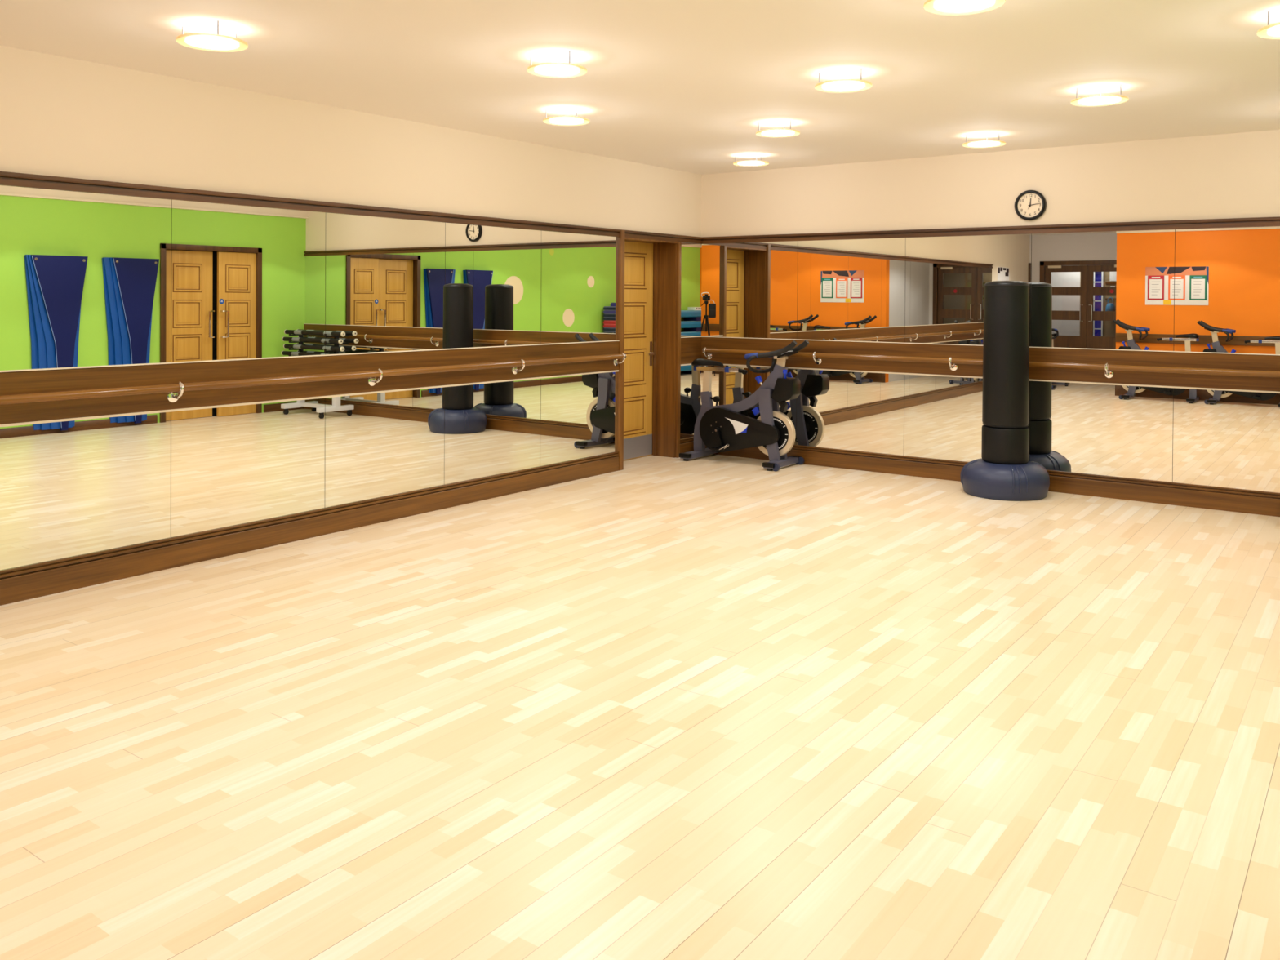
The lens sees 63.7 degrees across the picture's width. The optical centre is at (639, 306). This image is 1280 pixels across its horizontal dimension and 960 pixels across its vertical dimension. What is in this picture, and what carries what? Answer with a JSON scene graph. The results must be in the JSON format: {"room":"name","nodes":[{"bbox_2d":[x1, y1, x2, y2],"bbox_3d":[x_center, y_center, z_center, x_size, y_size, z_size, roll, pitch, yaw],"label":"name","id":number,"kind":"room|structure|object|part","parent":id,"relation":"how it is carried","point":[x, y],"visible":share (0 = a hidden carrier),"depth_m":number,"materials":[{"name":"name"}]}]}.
{"room":"exercise studio","nodes":[
{"label":"exercise studio","id":0,"kind":"room"},
{"bbox_2d":[0,45,702,236],"bbox_3d":[-3.035,0.088,5.348,0.300,2.712,11.900,1,1,36],"label":"wall","id":1,"kind":"structure","parent":0,"point":[61,117],"depth_m":6.30,"materials":[{"name":"beige paint"}]},
{"bbox_2d":[0,185,171,570],"bbox_3d":[-2.894,0.346,5.282,0.006,1.884,1.018,1,1,36],"label":"mirror panel","id":2,"kind":"object","parent":1,"relation":"attached to","point":[86,277],"visible":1,"depth_m":5.30,"materials":[{"name":"clear mirror"}]},
{"bbox_2d":[170,199,325,537],"bbox_3d":[-2.293,0.342,6.105,0.006,1.884,1.019,1,1,36],"label":"mirror panel","id":3,"kind":"object","parent":1,"relation":"attached to","point":[248,282],"visible":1,"depth_m":6.06,"materials":[{"name":"silver metal"}]},
{"bbox_2d":[0,352,626,404],"bbox_3d":[-2.398,0.470,5.847,0.103,0.119,7.634,1,1,36],"label":"ballet barre","id":4,"kind":"object","parent":1,"relation":"attached to","point":[172,389],"visible":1,"depth_m":6.09,"materials":[{"name":"brown wood"}]},
{"bbox_2d":[0,436,693,605],"bbox_3d":[-2.069,1.359,6.413,0.030,0.164,9.050,1,1,36],"label":"baseboard","id":5,"kind":"structure","parent":1,"relation":"attached to","point":[24,583],"depth_m":6.18,"materials":[{"name":"brown wood"}]},
{"bbox_2d":[0,336,701,426],"bbox_3d":[-2.067,0.438,6.407,0.022,0.253,9.050,1,1,36],"label":"trim","id":6,"kind":"structure","parent":1,"relation":"attached to","point":[11,383],"depth_m":6.19,"materials":[{"name":"brown wood"}]},
{"bbox_2d":[0,171,702,244],"bbox_3d":[-2.056,-0.627,6.395,0.032,0.065,9.050,1,1,36],"label":"trim","id":7,"kind":"structure","parent":1,"relation":"attached to","point":[10,179],"depth_m":6.29,"materials":[{"name":"brown wood"}]},
{"bbox_2d":[324,212,444,507],"bbox_3d":[-1.693,0.338,6.927,0.006,1.884,1.018,1,1,36],"label":"mirror panel","id":8,"kind":"object","parent":1,"relation":"attached to","point":[385,276],"visible":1,"depth_m":6.88,"materials":[{"name":"silver metal"}]},
{"bbox_2d":[444,222,541,484],"bbox_3d":[-1.091,0.335,7.752,0.006,1.884,1.023,1,1,36],"label":"mirror panel","id":9,"kind":"object","parent":1,"relation":"attached to","point":[493,274],"visible":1,"depth_m":7.72,"materials":[{"name":"silver metal"}]},
{"bbox_2d":[539,230,617,466],"bbox_3d":[-0.493,0.331,8.572,0.006,1.884,1.007,1,1,36],"label":"mirror panel","id":10,"kind":"object","parent":1,"relation":"attached to","point":[579,296],"visible":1,"depth_m":8.54,"materials":[{"name":"silver metal"}]},
{"bbox_2d":[617,230,681,470],"bbox_3d":[-0.023,0.378,9.440,0.326,2.096,0.949,1,1,36],"label":"door","id":11,"kind":"structure","parent":1,"relation":"in","point":[649,377],"depth_m":9.71,"materials":[{"name":"brown wood"}]},
{"bbox_3d":[-0.117,0.568,9.517,0.011,0.340,0.597,1,1,36],"label":"panel","id":12,"kind":"part","parent":11,"relation":"part of","materials":[{"name":"brown wood"}]},
{"bbox_3d":[-0.120,1.018,9.521,0.011,0.351,0.597,1,1,36],"label":"panel","id":13,"kind":"part","parent":11,"relation":"part of","materials":[{"name":"brown wood"}]},
{"bbox_3d":[-0.112,-0.331,9.509,0.011,0.339,0.597,1,1,36],"label":"panel","id":14,"kind":"part","parent":11,"relation":"part of","materials":[{"name":"brown wood"}]},
{"bbox_3d":[-0.115,0.127,9.513,0.011,0.334,0.597,1,1,36],"label":"panel","id":15,"kind":"part","parent":11,"relation":"part of","materials":[{"name":"brown wood"}]},
{"bbox_3d":[-0.124,1.316,9.524,0.003,0.193,0.810,1,1,36],"label":"kick plate","id":16,"kind":"part","parent":11,"relation":"part of","materials":[{"name":"silver metal"}]},
{"bbox_3d":[0.100,0.449,9.763,0.064,0.230,0.128,1,1,36],"label":"handle","id":17,"kind":"part","parent":11,"relation":"part of","materials":[{"name":"silver metal"}]},
{"bbox_2d":[680,242,702,439],"bbox_3d":[0.480,0.325,9.902,0.009,1.884,0.400,1,1,36],"label":"mirror panel","id":18,"kind":"object","parent":1,"relation":"attached to","point":[691,253],"visible":0.83,"depth_m":9.91,"materials":[{"name":"silver metal"}]},
{"bbox_2d":[0,454,1279,959],"bbox_3d":[-0.425,1.524,3.616,7.185,0.100,12.230,1,1,36],"label":"floor","id":19,"kind":"structure","parent":0,"point":[716,707],"depth_m":3.54,"materials":[{"name":"beige wood"}]},
{"bbox_2d":[679,339,808,471],"bbox_3d":[0.975,0.861,9.419,1.136,1.141,0.540,1,1,36],"label":"exercise bike","id":20,"kind":"object","parent":19,"relation":"on","point":[721,428],"visible":1,"depth_m":9.29,"materials":[{"name":"grey metal"}]},
{"bbox_3d":[0.629,0.765,9.672,0.092,0.329,0.040,1,1,36],"label":"seat post","id":21,"kind":"part","parent":20,"relation":"part of","materials":[{"name":"beige"}]},
{"bbox_3d":[0.695,0.879,9.624,0.108,0.092,0.052,1,1,36],"label":"adjuster knob","id":22,"kind":"part","parent":20,"relation":"part of","materials":[{"name":"black plastic"}]},
{"bbox_3d":[0.915,0.942,9.464,0.963,0.861,0.080,1,1,36],"label":"frame","id":23,"kind":"part","parent":20,"relation":"part of","materials":[{"name":"grey metal"}]},
{"bbox_3d":[0.945,0.597,9.440,0.081,0.051,0.040,1,1,36],"label":"slider knob","id":24,"kind":"part","parent":20,"relation":"part of","materials":[{"name":"black plastic"}]},
{"bbox_3d":[1.079,0.662,9.343,0.075,0.077,0.055,1,1,36],"label":"lever knob","id":25,"kind":"part","parent":20,"relation":"part of","materials":[{"name":"blue plastic"}]},
{"bbox_3d":[1.156,1.062,9.207,0.213,0.658,0.040,1,1,36],"label":"fork blade","id":26,"kind":"part","parent":20,"relation":"part of","materials":[{"name":"grey metal"}]},
{"bbox_3d":[1.233,1.061,9.312,0.213,0.658,0.040,1,1,36],"label":"fork blade","id":27,"kind":"part","parent":20,"relation":"part of","materials":[{"name":"grey metal"}]},
{"bbox_3d":[1.259,0.542,9.211,0.115,0.198,0.060,1,1,36],"label":"handlebar post","id":28,"kind":"part","parent":20,"relation":"part of","materials":[{"name":"beige"}]},
{"bbox_3d":[1.277,0.883,9.199,0.079,0.122,0.060,1,1,36],"label":"brake arm","id":29,"kind":"part","parent":20,"relation":"part of","materials":[{"name":"black plastic"}]},
{"bbox_3d":[1.280,0.600,9.101,0.040,0.088,0.072,0,0,-1],"label":"headset lever","id":30,"kind":"part","parent":20,"relation":"part of","materials":[{"name":"blue plastic"}]},
{"bbox_2d":[960,280,1049,501],"bbox_3d":[2.844,0.627,8.008,0.650,1.656,0.650,1,1,36],"label":"bag","id":31,"kind":"object","parent":19,"relation":"on","point":[1004,471],"visible":1,"depth_m":7.85,"materials":[{"name":"black leather"}]},
{"bbox_2d":[0,0,1279,174],"bbox_3d":[-0.488,-1.286,3.483,7.185,0.100,12.500,1,1,36],"label":"ceiling","id":32,"kind":"structure","parent":0,"point":[687,86],"depth_m":5.28,"materials":[{"name":"white paint"}]},
{"bbox_2d":[175,20,248,52],"bbox_3d":[-1.922,-1.216,4.629,0.300,0.078,0.300,1,1,36],"label":"ceiling light","id":33,"kind":"object","parent":32,"relation":"attached to","point":[205,42],"visible":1,"depth_m":4.60,"materials":[{"name":"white glass"}]},
{"bbox_2d":[185,37,239,49],"bbox_3d":[-1.922,-1.181,4.629,0.225,0.008,0.225,1,1,36],"label":"diffuser","id":34,"kind":"object","parent":33,"relation":"attached to","point":[202,43],"depth_m":4.61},
{"bbox_2d":[527,51,586,77],"bbox_3d":[-0.415,-1.212,5.150,0.300,0.078,0.300,1,1,36],"label":"ceiling light","id":35,"kind":"object","parent":32,"relation":"attached to","point":[552,69],"visible":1,"depth_m":5.11,"materials":[{"name":"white glass"}]},
{"bbox_2d":[534,66,579,75],"bbox_3d":[-0.415,-1.177,5.151,0.225,0.008,0.225,1,1,36],"label":"diffuser","id":36,"kind":"object","parent":35,"relation":"attached to","point":[540,70],"depth_m":5.14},
{"bbox_2d":[542,106,589,125],"bbox_3d":[-0.474,-1.225,6.630,0.300,0.078,0.300,1,1,36],"label":"ceiling light","id":37,"kind":"object","parent":32,"relation":"attached to","point":[557,120],"visible":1,"depth_m":6.59,"materials":[{"name":"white glass"}]},
{"bbox_2d":[549,119,583,124],"bbox_3d":[-0.474,-1.190,6.630,0.225,0.008,0.225,1,1,36],"label":"diffuser","id":38,"kind":"object","parent":37,"relation":"attached to","point":[553,122],"depth_m":6.62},
{"bbox_2d":[733,153,768,166],"bbox_3d":[0.934,-1.234,8.660,0.300,0.078,0.300,1,1,36],"label":"ceiling light","id":39,"kind":"object","parent":32,"relation":"attached to","point":[748,162],"visible":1,"depth_m":8.62,"materials":[{"name":"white glass"}]},
{"bbox_2d":[737,162,764,165],"bbox_3d":[0.934,-1.199,8.660,0.225,0.008,0.225,1,1,36],"label":"diffuser","id":40,"kind":"object","parent":39,"relation":"attached to","point":[739,163],"depth_m":8.66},
{"bbox_2d":[755,120,799,137],"bbox_3d":[0.947,-1.220,7.066,0.300,0.078,0.300,1,1,36],"label":"ceiling light","id":41,"kind":"object","parent":32,"relation":"attached to","point":[784,132],"visible":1,"depth_m":7.03,"materials":[{"name":"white glass"}]},
{"bbox_2d":[761,131,794,136],"bbox_3d":[0.947,-1.185,7.066,0.225,0.008,0.225,1,1,36],"label":"diffuser","id":42,"kind":"object","parent":41,"relation":"attached to","point":[763,133],"depth_m":7.06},
{"bbox_2d":[814,68,872,93],"bbox_3d":[1.085,-1.206,5.492,0.300,0.078,0.300,1,1,36],"label":"ceiling light","id":43,"kind":"object","parent":32,"relation":"attached to","point":[838,86],"visible":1,"depth_m":5.45,"materials":[{"name":"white glass"}]},
{"bbox_2d":[822,82,864,91],"bbox_3d":[1.085,-1.171,5.492,0.225,0.008,0.225,1,1,36],"label":"diffuser","id":44,"kind":"object","parent":43,"relation":"attached to","point":[833,86],"depth_m":5.47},
{"bbox_2d":[923,0,1005,15],"bbox_3d":[1.241,-1.191,3.942,0.300,0.078,0.300,1,1,36],"label":"ceiling light","id":45,"kind":"object","parent":32,"relation":"attached to","point":[948,7],"visible":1,"depth_m":3.96,"materials":[{"name":"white glass"}]},
{"bbox_2d":[933,0,995,12],"bbox_3d":[1.241,-1.156,3.942,0.225,0.008,0.225,1,1,36],"label":"diffuser","id":46,"kind":"object","parent":45,"relation":"attached to","point":[940,6],"depth_m":3.95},
{"bbox_2d":[962,132,1005,147],"bbox_3d":[2.509,-1.215,7.511,0.300,0.078,0.300,1,1,36],"label":"ceiling light","id":47,"kind":"object","parent":32,"relation":"attached to","point":[977,144],"visible":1,"depth_m":7.47,"materials":[{"name":"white glass"}]},
{"bbox_2d":[968,142,999,146],"bbox_3d":[2.509,-1.180,7.511,0.225,0.008,0.225,1,1,36],"label":"diffuser","id":48,"kind":"object","parent":47,"relation":"attached to","point":[970,144],"depth_m":7.49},
{"bbox_2d":[1071,84,1128,106],"bbox_3d":[2.611,-1.200,5.852,0.300,0.078,0.300,1,1,36],"label":"ceiling light","id":49,"kind":"object","parent":32,"relation":"attached to","point":[1100,100],"visible":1,"depth_m":5.81,"materials":[{"name":"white glass"}]},
{"bbox_2d":[1078,97,1120,105],"bbox_3d":[2.610,-1.165,5.852,0.225,0.008,0.225,1,1,36],"label":"diffuser","id":50,"kind":"object","parent":49,"relation":"attached to","point":[1090,101],"depth_m":5.84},
{"bbox_2d":[1257,11,1279,39],"bbox_3d":[2.741,-1.186,4.283,0.300,0.078,0.300,1,1,36],"label":"ceiling light","id":51,"kind":"object","parent":32,"relation":"attached to","point":[1270,31],"visible":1,"depth_m":4.31,"materials":[{"name":"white glass"}]},
{"bbox_2d":[1267,27,1279,36],"bbox_3d":[2.741,-1.151,4.284,0.225,0.008,0.225,1,1,36],"label":"diffuser","id":52,"kind":"object","parent":51,"relation":"attached to","point":[1272,32],"depth_m":4.31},
{"bbox_2d":[701,129,1279,236],"bbox_3d":[3.221,0.099,8.334,6.885,2.712,0.300,1,1,36],"label":"wall","id":53,"kind":"structure","parent":0,"point":[1233,175],"depth_m":8.32,"materials":[{"name":"beige paint"}]},
{"bbox_2d":[700,240,797,444],"bbox_3d":[1.019,0.329,9.750,1.046,1.884,0.006,1,1,36],"label":"mirror panel","id":54,"kind":"object","parent":53,"relation":"attached to","point":[749,290],"visible":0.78,"depth_m":9.75,"materials":[{"name":"silver metal"}]},
{"bbox_2d":[796,237,906,455],"bbox_3d":[1.857,0.340,9.139,1.029,1.884,0.006,1,1,36],"label":"mirror panel","id":55,"kind":"object","parent":53,"relation":"attached to","point":[850,290],"visible":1,"depth_m":9.12,"materials":[{"name":"silver metal"}]},
{"bbox_2d":[903,233,1031,462],"bbox_3d":[2.695,0.350,8.527,1.047,1.884,0.006,1,1,36],"label":"mirror panel","id":56,"kind":"object","parent":53,"relation":"attached to","point":[946,277],"visible":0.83,"depth_m":8.60,"materials":[{"name":"silver metal"}]},
{"bbox_2d":[701,336,1279,393],"bbox_3d":[3.133,0.453,8.200,6.263,0.253,0.022,1,1,36],"label":"trim","id":57,"kind":"structure","parent":53,"relation":"attached to","point":[1173,359],"depth_m":8.12,"materials":[{"name":"brown wood"}]},
{"bbox_2d":[701,216,1279,244],"bbox_3d":[3.127,-0.612,8.194,6.285,0.065,0.032,1,1,36],"label":"trim","id":58,"kind":"structure","parent":53,"relation":"attached to","point":[1255,221],"depth_m":8.27,"materials":[{"name":"brown wood"}]},
{"bbox_2d":[702,347,1279,377],"bbox_3d":[3.071,0.481,8.168,6.084,0.119,0.103,1,1,36],"label":"ballet barre","id":59,"kind":"object","parent":53,"relation":"attached to","point":[1108,373],"visible":1,"depth_m":8.04,"materials":[{"name":"brown wood"}]},
{"bbox_2d":[705,444,1279,516],"bbox_3d":[3.116,1.373,8.212,6.285,0.164,0.030,1,1,36],"label":"baseboard","id":60,"kind":"structure","parent":53,"relation":"attached to","point":[1224,499],"depth_m":7.95,"materials":[{"name":"brown wood"}]},
{"bbox_2d":[1014,190,1046,220],"bbox_3d":[3.108,-0.807,8.203,0.242,0.242,0.036,1,1,36],"label":"wall clock","id":61,"kind":"object","parent":53,"relation":"attached to","point":[1029,205],"visible":1,"depth_m":8.20,"materials":[{"name":"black plastic"}]},
{"bbox_2d":[1029,229,1175,482],"bbox_3d":[3.532,0.360,7.916,1.026,1.884,0.006,1,1,36],"label":"mirror panel","id":62,"kind":"object","parent":53,"relation":"attached to","point":[1108,290],"visible":0.83,"depth_m":7.89,"materials":[{"name":"silver metal"}]},
{"bbox_2d":[1172,226,1279,493],"bbox_3d":[4.364,0.370,7.309,1.034,1.884,0.006,1,1,36],"label":"mirror panel","id":63,"kind":"object","parent":53,"relation":"attached to","point":[1227,280],"visible":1,"depth_m":7.41,"materials":[{"name":"silver metal"}]}
]}

